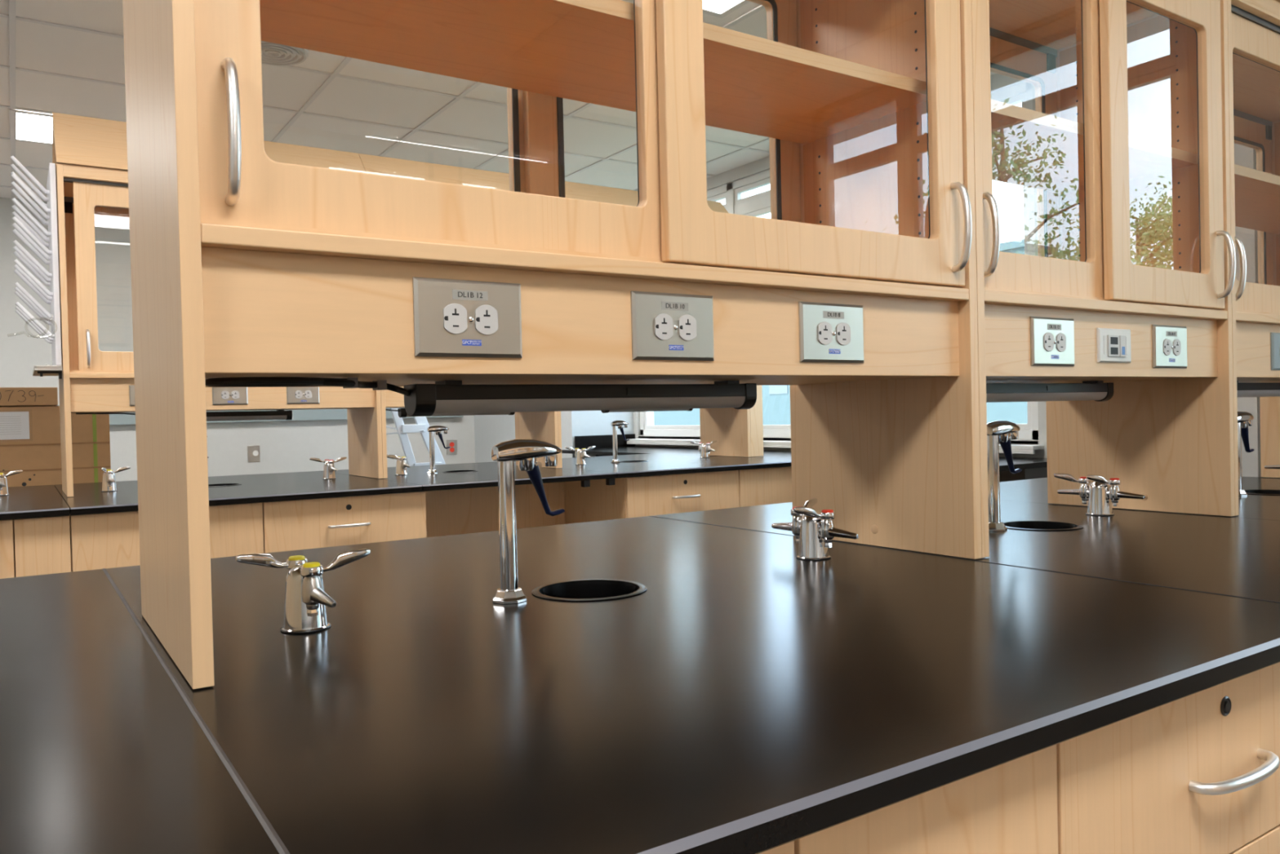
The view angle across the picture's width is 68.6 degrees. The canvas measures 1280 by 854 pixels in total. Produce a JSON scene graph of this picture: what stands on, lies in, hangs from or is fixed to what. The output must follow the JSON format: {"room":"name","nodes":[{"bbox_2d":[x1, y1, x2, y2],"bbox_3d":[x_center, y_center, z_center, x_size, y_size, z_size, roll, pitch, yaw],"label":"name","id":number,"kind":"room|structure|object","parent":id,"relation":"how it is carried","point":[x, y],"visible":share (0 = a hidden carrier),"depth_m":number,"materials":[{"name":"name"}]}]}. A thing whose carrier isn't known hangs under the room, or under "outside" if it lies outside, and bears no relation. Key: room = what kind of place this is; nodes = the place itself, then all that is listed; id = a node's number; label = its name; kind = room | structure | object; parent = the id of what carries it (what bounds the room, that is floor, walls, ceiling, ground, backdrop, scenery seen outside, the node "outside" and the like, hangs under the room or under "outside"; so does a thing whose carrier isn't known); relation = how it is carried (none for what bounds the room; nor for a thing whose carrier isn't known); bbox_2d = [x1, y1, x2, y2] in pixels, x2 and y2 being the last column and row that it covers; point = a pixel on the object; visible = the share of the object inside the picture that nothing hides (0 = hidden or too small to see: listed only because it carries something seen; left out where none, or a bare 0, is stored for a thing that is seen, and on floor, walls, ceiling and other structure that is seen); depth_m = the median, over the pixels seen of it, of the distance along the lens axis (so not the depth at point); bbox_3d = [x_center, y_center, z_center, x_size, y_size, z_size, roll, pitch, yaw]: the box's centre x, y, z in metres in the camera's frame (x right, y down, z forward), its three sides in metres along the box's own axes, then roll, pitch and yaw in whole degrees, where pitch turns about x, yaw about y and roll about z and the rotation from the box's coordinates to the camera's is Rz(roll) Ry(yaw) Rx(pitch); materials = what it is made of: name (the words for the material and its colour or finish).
{"room":"science classroom","nodes":[
{"label":"science classroom","id":0,"kind":"room"},
{"bbox_2d":[0,197,475,481],"bbox_3d":[-4.746,-0.225,6.677,7.650,2.834,0.100,-2,1,-34],"label":"wall","id":1,"kind":"structure","parent":0,"point":[285,446],"depth_m":7.16,"materials":[{"name":"paint"}]},
{"bbox_2d":[247,444,260,462],"bbox_3d":[-3.157,0.219,7.668,0.095,0.135,0.010,-2,1,-34],"label":"wall outlet","id":2,"kind":"object","parent":1,"relation":"attached to","point":[253,451],"visible":1,"depth_m":7.66,"materials":[{"name":"silver metal"}]},
{"bbox_2d":[57,404,463,425],"bbox_3d":[-3.678,-0.103,7.291,4.900,0.155,0.060,-2,1,-34],"label":"trim","id":3,"kind":"structure","parent":1,"relation":"attached to","point":[313,414],"depth_m":7.84,"materials":[{"name":"grey wood"}]},
{"bbox_2d":[446,440,457,454],"bbox_3d":[-1.729,0.185,8.620,0.100,0.135,0.010,-2,1,-34],"label":"wall outlet","id":4,"kind":"object","parent":1,"relation":"attached to","point":[452,444],"visible":1,"depth_m":8.62,"materials":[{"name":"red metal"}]},
{"bbox_2d":[0,0,995,201],"bbox_3d":[-0.672,-1.711,1.079,8.500,0.100,13.940,-2,1,-34],"label":"ceiling","id":5,"kind":"structure","parent":0,"point":[38,46],"depth_m":4.92,"materials":[{"name":"tile"}]},
{"bbox_2d":[9,109,52,144],"bbox_3d":[-2.911,-1.660,5.451,1.250,0.006,0.600,-2,1,-34],"label":"recessed light","id":6,"kind":"object","parent":5,"relation":"in","point":[24,126],"visible":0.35,"depth_m":5.14,"materials":[{"name":"white plastic"}]},
{"bbox_2d":[261,40,308,66],"bbox_3d":[-1.627,-1.663,4.155,0.300,0.024,0.300,-2,1,-34],"label":"ceiling vent","id":7,"kind":"object","parent":5,"relation":"in","point":[272,54],"visible":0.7,"depth_m":4.18,"materials":[{"name":"white metal"}]},
{"bbox_2d":[702,0,750,17],"bbox_3d":[-0.011,-1.699,3.334,1.250,0.006,0.600,-2,1,-34],"label":"recessed light","id":8,"kind":"object","parent":5,"relation":"in","point":[717,8],"visible":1,"depth_m":3.82,"materials":[{"name":"white plastic"}]},
{"bbox_2d":[474,410,633,462],"bbox_3d":[-0.806,-0.338,8.138,0.570,2.834,1.840,-2,1,-34],"label":"wall","id":9,"kind":"structure","parent":0,"point":[490,430],"depth_m":7.49,"materials":[{"name":"white paint"}]},
{"bbox_2d":[0,13,769,191],"bbox_3d":[-0.755,-1.657,1.116,8.200,0.006,12.836,-2,1,-34],"label":"trim","id":10,"kind":"structure","parent":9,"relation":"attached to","point":[4,15],"depth_m":4.91,"materials":[{"name":"white metal"}]},
{"bbox_2d":[8,0,768,199],"bbox_3d":[-0.712,-1.657,1.052,7.711,0.006,13.740,-2,1,-34],"label":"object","id":11,"kind":"structure","parent":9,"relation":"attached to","point":[11,3],"depth_m":4.88,"materials":[{"name":"white"}]},
{"bbox_2d":[574,433,635,448],"bbox_3d":[-0.271,0.113,7.373,0.548,0.100,0.020,-2,1,-34],"label":"backsplash","id":12,"kind":"structure","parent":9,"relation":"attached to","point":[598,441],"depth_m":7.34,"materials":[{"name":"black"}]},
{"bbox_2d":[633,73,1047,457],"bbox_3d":[0.746,-0.352,6.468,0.160,2.834,6.340,-2,1,-34],"label":"wall","id":13,"kind":"structure","parent":0,"point":[997,82],"depth_m":6.12,"materials":[{"name":"paint"}]},
{"bbox_2d":[626,81,1044,453],"bbox_3d":[0.941,-0.778,6.010,0.180,1.818,3.580,-2,1,-34],"label":"window","id":14,"kind":"structure","parent":13,"relation":"in","point":[759,204],"depth_m":6.19,"materials":[{"name":"white"}]},
{"bbox_2d":[1234,143,1262,477],"bbox_3d":[2.187,-0.345,3.535,0.695,2.834,0.540,-2,1,-34],"label":"wall pier","id":15,"kind":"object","parent":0,"point":[1244,156],"depth_m":3.13,"materials":[{"name":"paint"}]},
{"bbox_3d":[-0.602,1.222,1.119,8.500,0.100,13.940,-2,1,-34],"label":"floor","id":16,"kind":"structure","parent":0,"visible":0},
{"bbox_2d":[0,519,15,578],"bbox_3d":[-2.643,0.752,2.851,1.251,0.888,0.634,-2,1,-34],"label":"base cabinet","id":17,"kind":"object","parent":16,"relation":"on","point":[7,568],"visible":0.27,"depth_m":2.95,"materials":[{"name":"brown wood"}]},
{"bbox_2d":[0,484,70,519],"bbox_3d":[-2.898,0.295,3.213,1.552,0.024,1.511,-2,1,-34],"label":"countertop","id":18,"kind":"structure","parent":17,"relation":"on","point":[42,500],"depth_m":3.22,"materials":[{"name":"grey"}]},
{"bbox_2d":[0,470,22,495],"bbox_3d":[-2.496,0.219,3.663,0.136,0.096,0.104,-1,1,27],"label":"tap","id":19,"kind":"object","parent":18,"relation":"on","point":[3,481],"visible":1,"depth_m":3.65,"materials":[{"name":"silver metal"}]},
{"bbox_2d":[13,515,71,577],"bbox_3d":[-2.068,0.733,3.255,0.152,0.888,0.600,-2,1,-34],"label":"base cabinet","id":20,"kind":"object","parent":16,"relation":"on","point":[42,545],"visible":0.21,"depth_m":3.00,"materials":[{"name":"brown wood"}]},
{"bbox_2d":[0,386,111,487],"bbox_3d":[-3.561,0.499,4.857,1.403,1.382,0.640,-2,1,-34],"label":"cardboard box","id":21,"kind":"object","parent":16,"relation":"on","point":[38,456],"visible":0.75,"depth_m":4.83,"materials":[{"name":"brown cardboard"}]},
{"bbox_2d":[0,411,29,439],"bbox_3d":[-3.228,-0.005,4.716,0.288,0.160,0.004,-2,1,-34],"label":"label","id":22,"kind":"object","parent":21,"relation":"attached to","point":[13,424],"visible":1,"depth_m":4.75,"materials":[{"name":"white paper"}]},
{"bbox_2d":[69,502,263,571],"bbox_3d":[-1.758,0.723,3.462,0.592,0.888,0.600,-2,1,-34],"label":"base cabinet","id":23,"kind":"object","parent":16,"relation":"on","point":[106,540],"visible":0.25,"depth_m":3.14,"materials":[{"name":"brown wood"}]},
{"bbox_2d":[262,491,426,553],"bbox_3d":[-1.247,0.706,3.781,0.611,0.888,0.634,-2,1,-34],"label":"base cabinet","id":24,"kind":"object","parent":16,"relation":"on","point":[322,522],"visible":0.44,"depth_m":3.53,"materials":[{"name":"brown wood"}]},
{"bbox_2d":[53,471,422,515],"bbox_3d":[-1.761,0.258,3.972,1.179,0.024,1.511,-2,1,-34],"label":"countertop","id":25,"kind":"structure","parent":24,"relation":"on","point":[88,498],"depth_m":3.62,"materials":[{"name":"grey"}]},
{"bbox_2d":[101,466,130,491],"bbox_3d":[-2.115,0.209,3.752,0.136,0.096,0.092,-1,1,27],"label":"tap","id":26,"kind":"object","parent":25,"relation":"on","point":[108,480],"visible":1,"depth_m":3.73,"materials":[{"name":"silver metal"}]},
{"bbox_2d":[52,112,382,497],"bbox_3d":[-1.768,-0.497,3.978,1.206,1.481,0.508,-2,1,-34],"label":"cabinet","id":27,"kind":"object","parent":25,"relation":"on","point":[90,154],"visible":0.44,"depth_m":3.60,"materials":[{"name":"brown wood"}]},
{"bbox_2d":[10,155,62,365],"bbox_3d":[-2.318,-0.617,3.595,0.139,0.780,0.385,-2,1,-34],"label":"drying rack","id":28,"kind":"object","parent":27,"relation":"attached to","point":[51,297],"visible":0.97,"depth_m":3.54,"materials":[{"name":"white plastic"}]},
{"bbox_2d":[32,364,62,378],"bbox_3d":[-2.275,-0.205,3.596,0.086,0.054,0.430,-2,1,-34],"label":"drip tray","id":29,"kind":"object","parent":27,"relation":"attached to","point":[38,371],"visible":1,"depth_m":3.45,"materials":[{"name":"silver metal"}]},
{"bbox_2d":[212,386,248,404],"bbox_3d":[-1.663,-0.130,3.804,0.133,0.080,0.008,-2,1,-34],"label":"power outlet","id":30,"kind":"object","parent":27,"relation":"attached to","point":[220,395],"visible":1,"depth_m":3.80,"materials":[{"name":"silver metal"}]},
{"bbox_2d":[206,408,292,421],"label":"task lamp","id":31,"kind":"object","parent":27,"relation":"attached to","point":[280,414],"depth_m":4.01,"materials":[{"name":"black plastic"}]},
{"bbox_2d":[286,386,319,404],"bbox_3d":[-1.423,-0.138,3.964,0.133,0.080,0.008,-2,1,-34],"label":"power outlet","id":32,"kind":"object","parent":27,"relation":"attached to","point":[295,395],"visible":1,"depth_m":3.96,"materials":[{"name":"silver metal"}]},
{"bbox_2d":[309,457,346,479],"bbox_3d":[-1.400,0.185,4.232,0.149,0.096,0.095,-1,1,20],"label":"tap","id":33,"kind":"object","parent":25,"relation":"on","point":[329,469],"visible":1,"depth_m":4.20,"materials":[{"name":"silver metal"}]},
{"bbox_2d":[322,462,617,491],"bbox_3d":[-0.895,0.246,4.549,0.899,0.058,1.511,-2,1,-34],"label":"countertop","id":34,"kind":"structure","parent":24,"relation":"on","point":[486,475],"depth_m":4.14,"materials":[{"name":"grey stone"}]},
{"bbox_2d":[386,454,410,475],"bbox_3d":[-1.115,0.176,4.390,0.136,0.096,0.109,-1,1,28],"label":"tap","id":35,"kind":"object","parent":34,"relation":"on","point":[401,463],"visible":0.98,"depth_m":4.37,"materials":[{"name":"silver metal"}]},
{"bbox_2d":[426,425,449,473],"bbox_3d":[-0.965,0.106,4.487,0.114,0.227,0.051,-2,1,-34],"label":"faucet","id":36,"kind":"object","parent":34,"relation":"on","point":[437,428],"visible":1,"depth_m":4.46,"materials":[{"name":"silver metal"}]},
{"bbox_2d":[358,153,559,478],"bbox_3d":[-0.906,-0.525,4.552,0.903,1.481,0.509,-2,1,-34],"label":"cabinet","id":37,"kind":"object","parent":34,"relation":"on","point":[536,425],"visible":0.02,"depth_m":4.50,"materials":[{"name":"brown wood"}]},
{"bbox_2d":[430,412,515,416],"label":"task lamp","id":38,"kind":"object","parent":37,"relation":"attached to","point":[489,413],"depth_m":4.58,"materials":[{"name":"black plastic"}]},
{"bbox_2d":[386,408,445,466],"bbox_3d":[-1.792,0.119,7.278,0.930,1.989,0.922,-2,1,-34],"label":"step ladder","id":39,"kind":"object","parent":16,"relation":"on","point":[421,425],"visible":0.2,"depth_m":6.86,"materials":[{"name":"silver metal"}]},
{"bbox_2d":[425,481,564,537],"bbox_3d":[-0.771,0.685,4.471,0.944,0.888,0.020,-2,1,-34],"label":"panel","id":40,"kind":"object","parent":16,"relation":"on","point":[465,510],"visible":0.02,"depth_m":4.47,"materials":[{"name":"brown wood"}]},
{"bbox_2d":[564,470,739,524],"bbox_3d":[0.067,0.663,4.657,0.655,0.888,0.634,-2,1,-34],"label":"base cabinet","id":41,"kind":"object","parent":16,"relation":"on","point":[657,495],"visible":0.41,"depth_m":4.42,"materials":[{"name":"brown wood"}]},
{"bbox_2d":[479,453,791,484],"bbox_3d":[-0.020,0.217,5.132,1.224,0.058,1.511,-2,1,-34],"label":"countertop","id":42,"kind":"structure","parent":41,"relation":"on","point":[658,464],"depth_m":4.73,"materials":[{"name":"grey stone"}]},
{"bbox_2d":[564,445,595,464],"bbox_3d":[-0.307,0.150,4.931,0.136,0.096,0.104,-1,1,27],"label":"tap","id":43,"kind":"object","parent":42,"relation":"on","point":[580,455],"visible":1,"depth_m":4.91,"materials":[{"name":"silver metal"}]},
{"bbox_2d":[610,420,629,462],"bbox_3d":[-0.107,0.077,5.058,0.115,0.227,0.051,-2,1,-34],"label":"faucet","id":44,"kind":"object","parent":42,"relation":"on","point":[615,424],"visible":1,"depth_m":5.03,"materials":[{"name":"silver metal"}]},
{"bbox_2d":[557,181,751,467],"bbox_3d":[-0.025,-0.554,5.139,1.250,1.481,0.508,-2,1,-34],"label":"cabinet","id":45,"kind":"object","parent":42,"relation":"on","point":[730,427],"visible":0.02,"depth_m":5.36,"materials":[{"name":"brown wood"}]},
{"bbox_2d":[600,408,693,413],"bbox_3d":[0.045,-0.106,5.173,0.585,0.047,0.047,-2,1,-34],"label":"task lamp","id":46,"kind":"object","parent":45,"relation":"attached to","point":[686,409],"visible":0.41,"depth_m":5.15,"materials":[{"name":"black plastic"}]},
{"bbox_2d":[689,440,716,457],"bbox_3d":[0.371,0.127,5.389,0.149,0.096,0.095,-1,1,20],"label":"tap","id":47,"kind":"object","parent":42,"relation":"on","point":[704,450],"visible":1,"depth_m":5.36,"materials":[{"name":"silver metal"}]},
{"bbox_2d":[738,466,792,506],"bbox_3d":[0.539,0.647,4.972,0.478,0.888,0.634,-2,1,-34],"label":"base cabinet","id":48,"kind":"object","parent":16,"relation":"on","point":[765,486],"visible":0.02,"depth_m":4.69,"materials":[{"name":"brown wood"}]},
{"bbox_2d":[758,840,794,853],"bbox_3d":[-0.174,0.721,0.826,0.306,0.888,0.600,-2,1,-34],"label":"base cabinet","id":49,"kind":"object","parent":16,"relation":"on","point":[787,848],"visible":0.02,"depth_m":0.65,"materials":[{"name":"brown wood"}]},
{"bbox_2d":[595,454,1047,481],"bbox_3d":[0.853,0.627,5.859,0.370,0.888,3.730,-2,1,-34],"label":"base cabinet","id":50,"kind":"object","parent":16,"relation":"on","point":[1037,473],"visible":0.02,"depth_m":4.25,"materials":[{"name":"wood"}]},
{"bbox_2d":[561,433,1047,471],"bbox_3d":[0.716,0.124,5.761,0.696,0.124,3.798,-2,1,-34],"label":"countertop","id":51,"kind":"structure","parent":50,"relation":"on","point":[603,444],"depth_m":6.58,"materials":[{"name":"black"}]},
{"bbox_2d":[750,385,763,456],"bbox_3d":[0.531,-0.448,5.510,0.094,1.232,0.442,-2,1,-34],"label":"column","id":52,"kind":"structure","parent":51,"relation":"on","point":[756,411],"depth_m":5.33,"materials":[{"name":"brown wood"}]},
{"bbox_2d":[794,744,1057,853],"bbox_3d":[0.084,0.713,0.999,0.312,0.888,0.600,-2,1,-34],"label":"base cabinet","id":53,"kind":"object","parent":16,"relation":"on","point":[1009,807],"visible":0.02,"depth_m":0.76,"materials":[{"name":"brown wood"}]},
{"bbox_2d":[1056,662,1279,853],"bbox_3d":[0.476,0.700,1.239,0.605,0.888,0.634,-2,1,-34],"label":"base cabinet","id":54,"kind":"object","parent":16,"relation":"on","point":[1198,772],"visible":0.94,"depth_m":0.95,"materials":[{"name":"brown wood"}]},
{"bbox_2d":[105,515,1279,853],"bbox_3d":[-0.060,0.253,1.415,1.199,0.024,1.511,-2,1,-34],"label":"countertop","id":55,"kind":"structure","parent":54,"relation":"on","point":[756,697],"depth_m":0.90,"materials":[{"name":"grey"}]},
{"bbox_2d":[235,548,369,633],"bbox_3d":[-0.415,0.204,1.172,0.136,0.096,0.104,-1,1,27],"label":"gas valve","id":56,"kind":"object","parent":55,"relation":"on","point":[306,600],"visible":1,"depth_m":1.15,"materials":[{"name":"silver metal"}]},
{"bbox_2d":[491,439,564,604],"bbox_3d":[-0.160,0.130,1.336,0.114,0.227,0.051,-2,1,-34],"label":"faucet","id":57,"kind":"object","parent":55,"relation":"on","point":[526,452],"visible":1,"depth_m":1.31,"materials":[{"name":"silver metal"}]},
{"bbox_2d":[122,0,982,688],"bbox_3d":[-0.068,-0.480,1.420,1.232,1.437,0.508,-2,1,-34],"label":"cabinet","id":58,"kind":"object","parent":55,"relation":"on","point":[245,263],"depth_m":1.25,"materials":[{"name":"brown wood"}]},
{"bbox_2d":[412,276,522,358],"bbox_3d":[-0.197,-0.126,1.090,0.133,0.089,0.008,-2,1,-34],"label":"power outlet","id":59,"kind":"object","parent":58,"relation":"attached to","point":[452,317],"visible":1,"depth_m":1.09,"materials":[{"name":"silver metal"}]},
{"bbox_2d":[443,303,466,333],"bbox_3d":[-0.212,-0.124,1.077,0.028,0.035,0.002,-2,1,-34],"label":"receptacle","id":60,"kind":"object","parent":59,"relation":"attached to","point":[455,315],"depth_m":1.08,"materials":[{"name":"white plastic"}]},
{"bbox_2d":[475,305,497,334],"bbox_3d":[-0.180,-0.125,1.099,0.028,0.035,0.002,-2,1,-34],"label":"receptacle","id":61,"kind":"object","parent":59,"relation":"attached to","point":[486,316],"depth_m":1.10,"materials":[{"name":"white plastic"}]},
{"bbox_2d":[204,377,756,416],"bbox_3d":[-0.164,-0.042,1.320,0.856,0.047,0.126,-2,1,-42],"label":"task lamp","id":62,"kind":"object","parent":58,"relation":"attached to","point":[442,397],"visible":0.96,"depth_m":1.33,"materials":[{"name":"black plastic"}]},
{"bbox_2d":[259,0,926,144],"bbox_3d":[-0.070,-0.561,1.419,1.176,0.022,0.318,-2,1,-34],"label":"shelf","id":63,"kind":"object","parent":58,"relation":"attached to","point":[583,51],"depth_m":1.40,"materials":[{"name":"brown wood"}]},
{"bbox_2d":[630,290,714,360],"bbox_3d":[0.046,-0.134,1.253,0.133,0.089,0.008,-2,1,-34],"label":"power outlet","id":64,"kind":"object","parent":58,"relation":"attached to","point":[664,326],"visible":1,"depth_m":1.25,"materials":[{"name":"silver metal"}]},
{"bbox_2d":[654,313,673,340],"bbox_3d":[0.032,-0.132,1.240,0.028,0.035,0.002,-2,1,-34],"label":"receptacle","id":65,"kind":"object","parent":64,"relation":"attached to","point":[664,322],"depth_m":1.24,"materials":[{"name":"white plastic"}]},
{"bbox_2d":[678,315,696,341],"bbox_3d":[0.064,-0.133,1.261,0.028,0.035,0.002,-2,1,-34],"label":"receptacle","id":66,"kind":"object","parent":64,"relation":"attached to","point":[686,323],"depth_m":1.26,"materials":[{"name":"white plastic"}]},
{"bbox_2d":[798,301,863,363],"bbox_3d":[0.292,-0.142,1.416,0.133,0.089,0.008,-2,1,-34],"label":"power outlet","id":67,"kind":"object","parent":58,"relation":"attached to","point":[828,332],"visible":1,"depth_m":1.41,"materials":[{"name":"silver metal"}]},
{"bbox_2d":[817,321,832,344],"bbox_3d":[0.277,-0.140,1.403,0.028,0.035,0.002,-2,1,-34],"label":"receptacle","id":68,"kind":"object","parent":67,"relation":"attached to","point":[824,328],"depth_m":1.40,"materials":[{"name":"white plastic"}]},
{"bbox_2d":[836,322,850,345],"bbox_3d":[0.310,-0.141,1.425,0.028,0.035,0.002,-2,1,-34],"label":"receptacle","id":69,"kind":"object","parent":67,"relation":"attached to","point":[843,329],"depth_m":1.42,"materials":[{"name":"white plastic"}]},
{"bbox_2d":[531,578,646,600],"bbox_3d":[-0.073,0.310,1.386,0.170,0.143,0.170,-2,1,-34],"label":"sink","id":70,"kind":"object","parent":55,"relation":"in","point":[583,589],"visible":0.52,"depth_m":1.44,"materials":[{"name":"black"}]},
{"bbox_2d":[771,497,858,559],"bbox_3d":[0.303,0.181,1.641,0.103,0.096,0.188,-1,1,-6],"label":"tap","id":71,"kind":"object","parent":55,"relation":"on","point":[814,531],"visible":1,"depth_m":1.62,"materials":[{"name":"silver metal"}]},
{"bbox_2d":[651,515,1279,602],"bbox_3d":[0.440,0.228,1.748,0.002,0.011,1.499,-2,1,-34],"label":"bead","id":72,"kind":"object","parent":55,"relation":"attached to","point":[651,516],"visible":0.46,"depth_m":1.48},
{"bbox_3d":[-0.552,0.734,0.554,0.624,0.888,0.634,-2,1,-34],"label":"base cabinet","id":73,"kind":"object","parent":16,"relation":"on","visible":0},
{"bbox_2d":[0,568,279,853],"bbox_3d":[-1.200,0.290,0.655,1.539,0.024,1.511,-2,1,-34],"label":"countertop","id":74,"kind":"structure","parent":73,"relation":"on","point":[101,752],"depth_m":0.77,"materials":[{"name":"grey"}]},
{"bbox_2d":[102,568,290,853],"bbox_3d":[-0.559,0.261,1.082,0.005,0.011,1.499,-2,1,-34],"label":"bead","id":75,"kind":"object","parent":74,"relation":"attached to","point":[272,833],"visible":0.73,"depth_m":0.75},
{"bbox_3d":[0.977,0.684,1.574,0.600,0.888,0.634,-2,1,-34],"label":"base cabinet","id":76,"kind":"object","parent":16,"relation":"on","visible":0},
{"bbox_2d":[653,500,1279,601],"bbox_3d":[0.815,0.224,1.998,0.900,0.024,1.511,-2,1,-34],"label":"countertop","id":77,"kind":"structure","parent":76,"relation":"on","point":[1240,557],"depth_m":1.70,"materials":[{"name":"grey"}]},
{"bbox_2d":[986,420,1022,531],"bbox_3d":[0.759,0.100,1.962,0.114,0.227,0.051,-2,1,-34],"label":"faucet","id":78,"kind":"object","parent":77,"relation":"on","point":[1002,432],"visible":0.86,"depth_m":1.94,"materials":[{"name":"silver metal"}]},
{"bbox_2d":[1002,520,1083,530],"bbox_3d":[0.852,0.279,1.997,0.170,0.143,0.170,-2,1,-34],"label":"sink","id":79,"kind":"object","parent":77,"relation":"in","point":[1032,525],"visible":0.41,"depth_m":2.04,"materials":[{"name":"black"}]},
{"bbox_2d":[1053,473,1145,515],"bbox_3d":[1.049,0.156,2.164,0.101,0.096,0.208,-2,1,-34],"label":"tap","id":80,"kind":"object","parent":77,"relation":"on","point":[1100,497],"visible":1,"depth_m":2.15,"materials":[{"name":"silver metal"}]},
{"bbox_2d":[971,0,1235,557],"bbox_3d":[0.809,-0.509,2.004,0.912,1.437,0.508,-2,1,-34],"label":"cabinet","id":81,"kind":"object","parent":77,"relation":"on","point":[1124,146],"depth_m":2.06,"materials":[{"name":"brown wood"}]},
{"bbox_2d":[986,380,1113,402],"bbox_3d":[0.828,-0.075,2.003,0.586,0.047,0.047,-2,1,-34],"label":"task lamp","id":82,"kind":"object","parent":81,"relation":"attached to","point":[1095,390],"visible":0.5,"depth_m":2.01,"materials":[{"name":"black plastic"}]},
{"bbox_2d":[1029,316,1074,366],"bbox_3d":[0.764,-0.157,1.731,0.133,0.089,0.008,-2,1,-34],"label":"power outlet","id":83,"kind":"object","parent":81,"relation":"attached to","point":[1051,339],"visible":1,"depth_m":1.72,"materials":[{"name":"silver metal"}]},
{"bbox_2d":[1044,332,1053,351],"bbox_3d":[0.749,-0.156,1.718,0.028,0.035,0.002,-2,1,-34],"label":"receptacle","id":84,"kind":"object","parent":83,"relation":"attached to","point":[1048,336],"depth_m":1.72,"materials":[{"name":"white plastic"}]},
{"bbox_2d":[1056,333,1066,351],"bbox_3d":[0.782,-0.157,1.740,0.028,0.035,0.002,-2,1,-34],"label":"receptacle","id":85,"kind":"object","parent":83,"relation":"attached to","point":[1060,337],"depth_m":1.74,"materials":[{"name":"white plastic"}]},
{"bbox_2d":[991,111,1195,193],"bbox_3d":[0.808,-0.590,2.004,0.852,0.022,0.318,-2,1,-34],"label":"shelf","id":86,"kind":"object","parent":81,"relation":"attached to","point":[1042,151],"depth_m":2.03,"materials":[{"name":"beige wood"}]},
{"bbox_2d":[1096,328,1131,363],"bbox_3d":[0.935,-0.160,1.844,0.116,0.066,0.010,-2,1,-34],"label":"outlet","id":87,"kind":"object","parent":81,"relation":"attached to","point":[1113,345],"visible":1,"depth_m":1.84,"materials":[{"name":"white plastic"}]},
{"bbox_2d":[1151,324,1186,368],"bbox_3d":[1.111,-0.168,1.962,0.133,0.089,0.008,-2,1,-34],"label":"power outlet","id":88,"kind":"object","parent":81,"relation":"attached to","point":[1169,343],"visible":1,"depth_m":1.95,"materials":[{"name":"silver metal"}]},
{"bbox_2d":[1163,338,1171,355],"bbox_3d":[1.097,-0.166,1.949,0.028,0.035,0.002,-2,1,-34],"label":"receptacle","id":89,"kind":"object","parent":88,"relation":"attached to","point":[1166,342],"depth_m":1.95,"materials":[{"name":"white plastic"}]},
{"bbox_2d":[1173,338,1181,355],"bbox_3d":[1.129,-0.167,1.971,0.028,0.035,0.002,-2,1,-34],"label":"receptacle","id":90,"kind":"object","parent":88,"relation":"attached to","point":[1176,342],"depth_m":1.97,"materials":[{"name":"white plastic"}]},
{"bbox_3d":[1.821,0.656,2.156,1.449,0.888,0.600,-2,1,-34],"label":"base cabinet","id":91,"kind":"object","parent":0,"visible":0},
{"bbox_2d":[1000,476,1279,520],"bbox_3d":[1.691,0.195,2.583,1.204,0.024,1.511,-2,1,-34],"label":"countertop","id":92,"kind":"structure","parent":91,"relation":"on","point":[1034,490],"depth_m":2.62,"materials":[{"name":"grey"}]},
{"bbox_2d":[1237,411,1253,496],"bbox_3d":[1.634,0.071,2.545,0.115,0.227,0.051,-2,1,-34],"label":"faucet","id":93,"kind":"object","parent":92,"relation":"on","point":[1245,419],"visible":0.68,"depth_m":2.52,"materials":[{"name":"silver metal"}]},
{"bbox_2d":[1226,0,1279,515],"bbox_3d":[1.675,-0.537,2.582,1.209,1.437,0.508,-2,1,-34],"label":"cabinet","id":94,"kind":"object","parent":92,"relation":"on","point":[1253,25],"visible":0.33,"depth_m":2.29,"materials":[{"name":"brown wood"}]},
{"bbox_2d":[1234,173,1279,234],"bbox_3d":[1.673,-0.618,2.581,1.154,0.022,0.318,-2,1,-34],"label":"shelf","id":95,"kind":"object","parent":94,"relation":"attached to","point":[1257,196],"depth_m":2.53,"materials":[{"name":"brown wood"}]},
{"bbox_2d":[1236,380,1279,397],"bbox_3d":[1.766,-0.106,2.628,0.585,0.047,0.047,-2,1,-34],"label":"task lamp","id":96,"kind":"object","parent":94,"relation":"attached to","point":[1243,389],"visible":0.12,"depth_m":2.55,"materials":[{"name":"black plastic"}]},
{"bbox_2d":[1270,332,1279,369],"bbox_3d":[1.553,-0.181,2.257,0.133,0.089,0.008,-2,1,-34],"label":"power outlet","id":97,"kind":"object","parent":94,"relation":"attached to","point":[1274,337],"visible":1,"depth_m":2.23,"materials":[{"name":"grey"}]},
{"bbox_2d":[1244,488,1279,494],"bbox_3d":[1.744,0.250,2.592,0.170,0.143,0.170,-2,1,-34],"label":"sink","id":98,"kind":"object","parent":92,"relation":"in","point":[1255,491],"visible":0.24,"depth_m":2.65,"materials":[{"name":"black"}]},
{"label":"outside","id":99,"kind":"structure","parent":0,"visible":0},
{"bbox_3d":[38.901,4.029,27.125,85.700,0.300,120.000,-2,1,-34],"label":"ground","id":100,"kind":"structure","parent":99,"visible":0},
{"bbox_2d":[653,239,1027,425],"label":"window","id":101,"kind":"structure","parent":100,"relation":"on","point":[775,398],"depth_m":41.27,"materials":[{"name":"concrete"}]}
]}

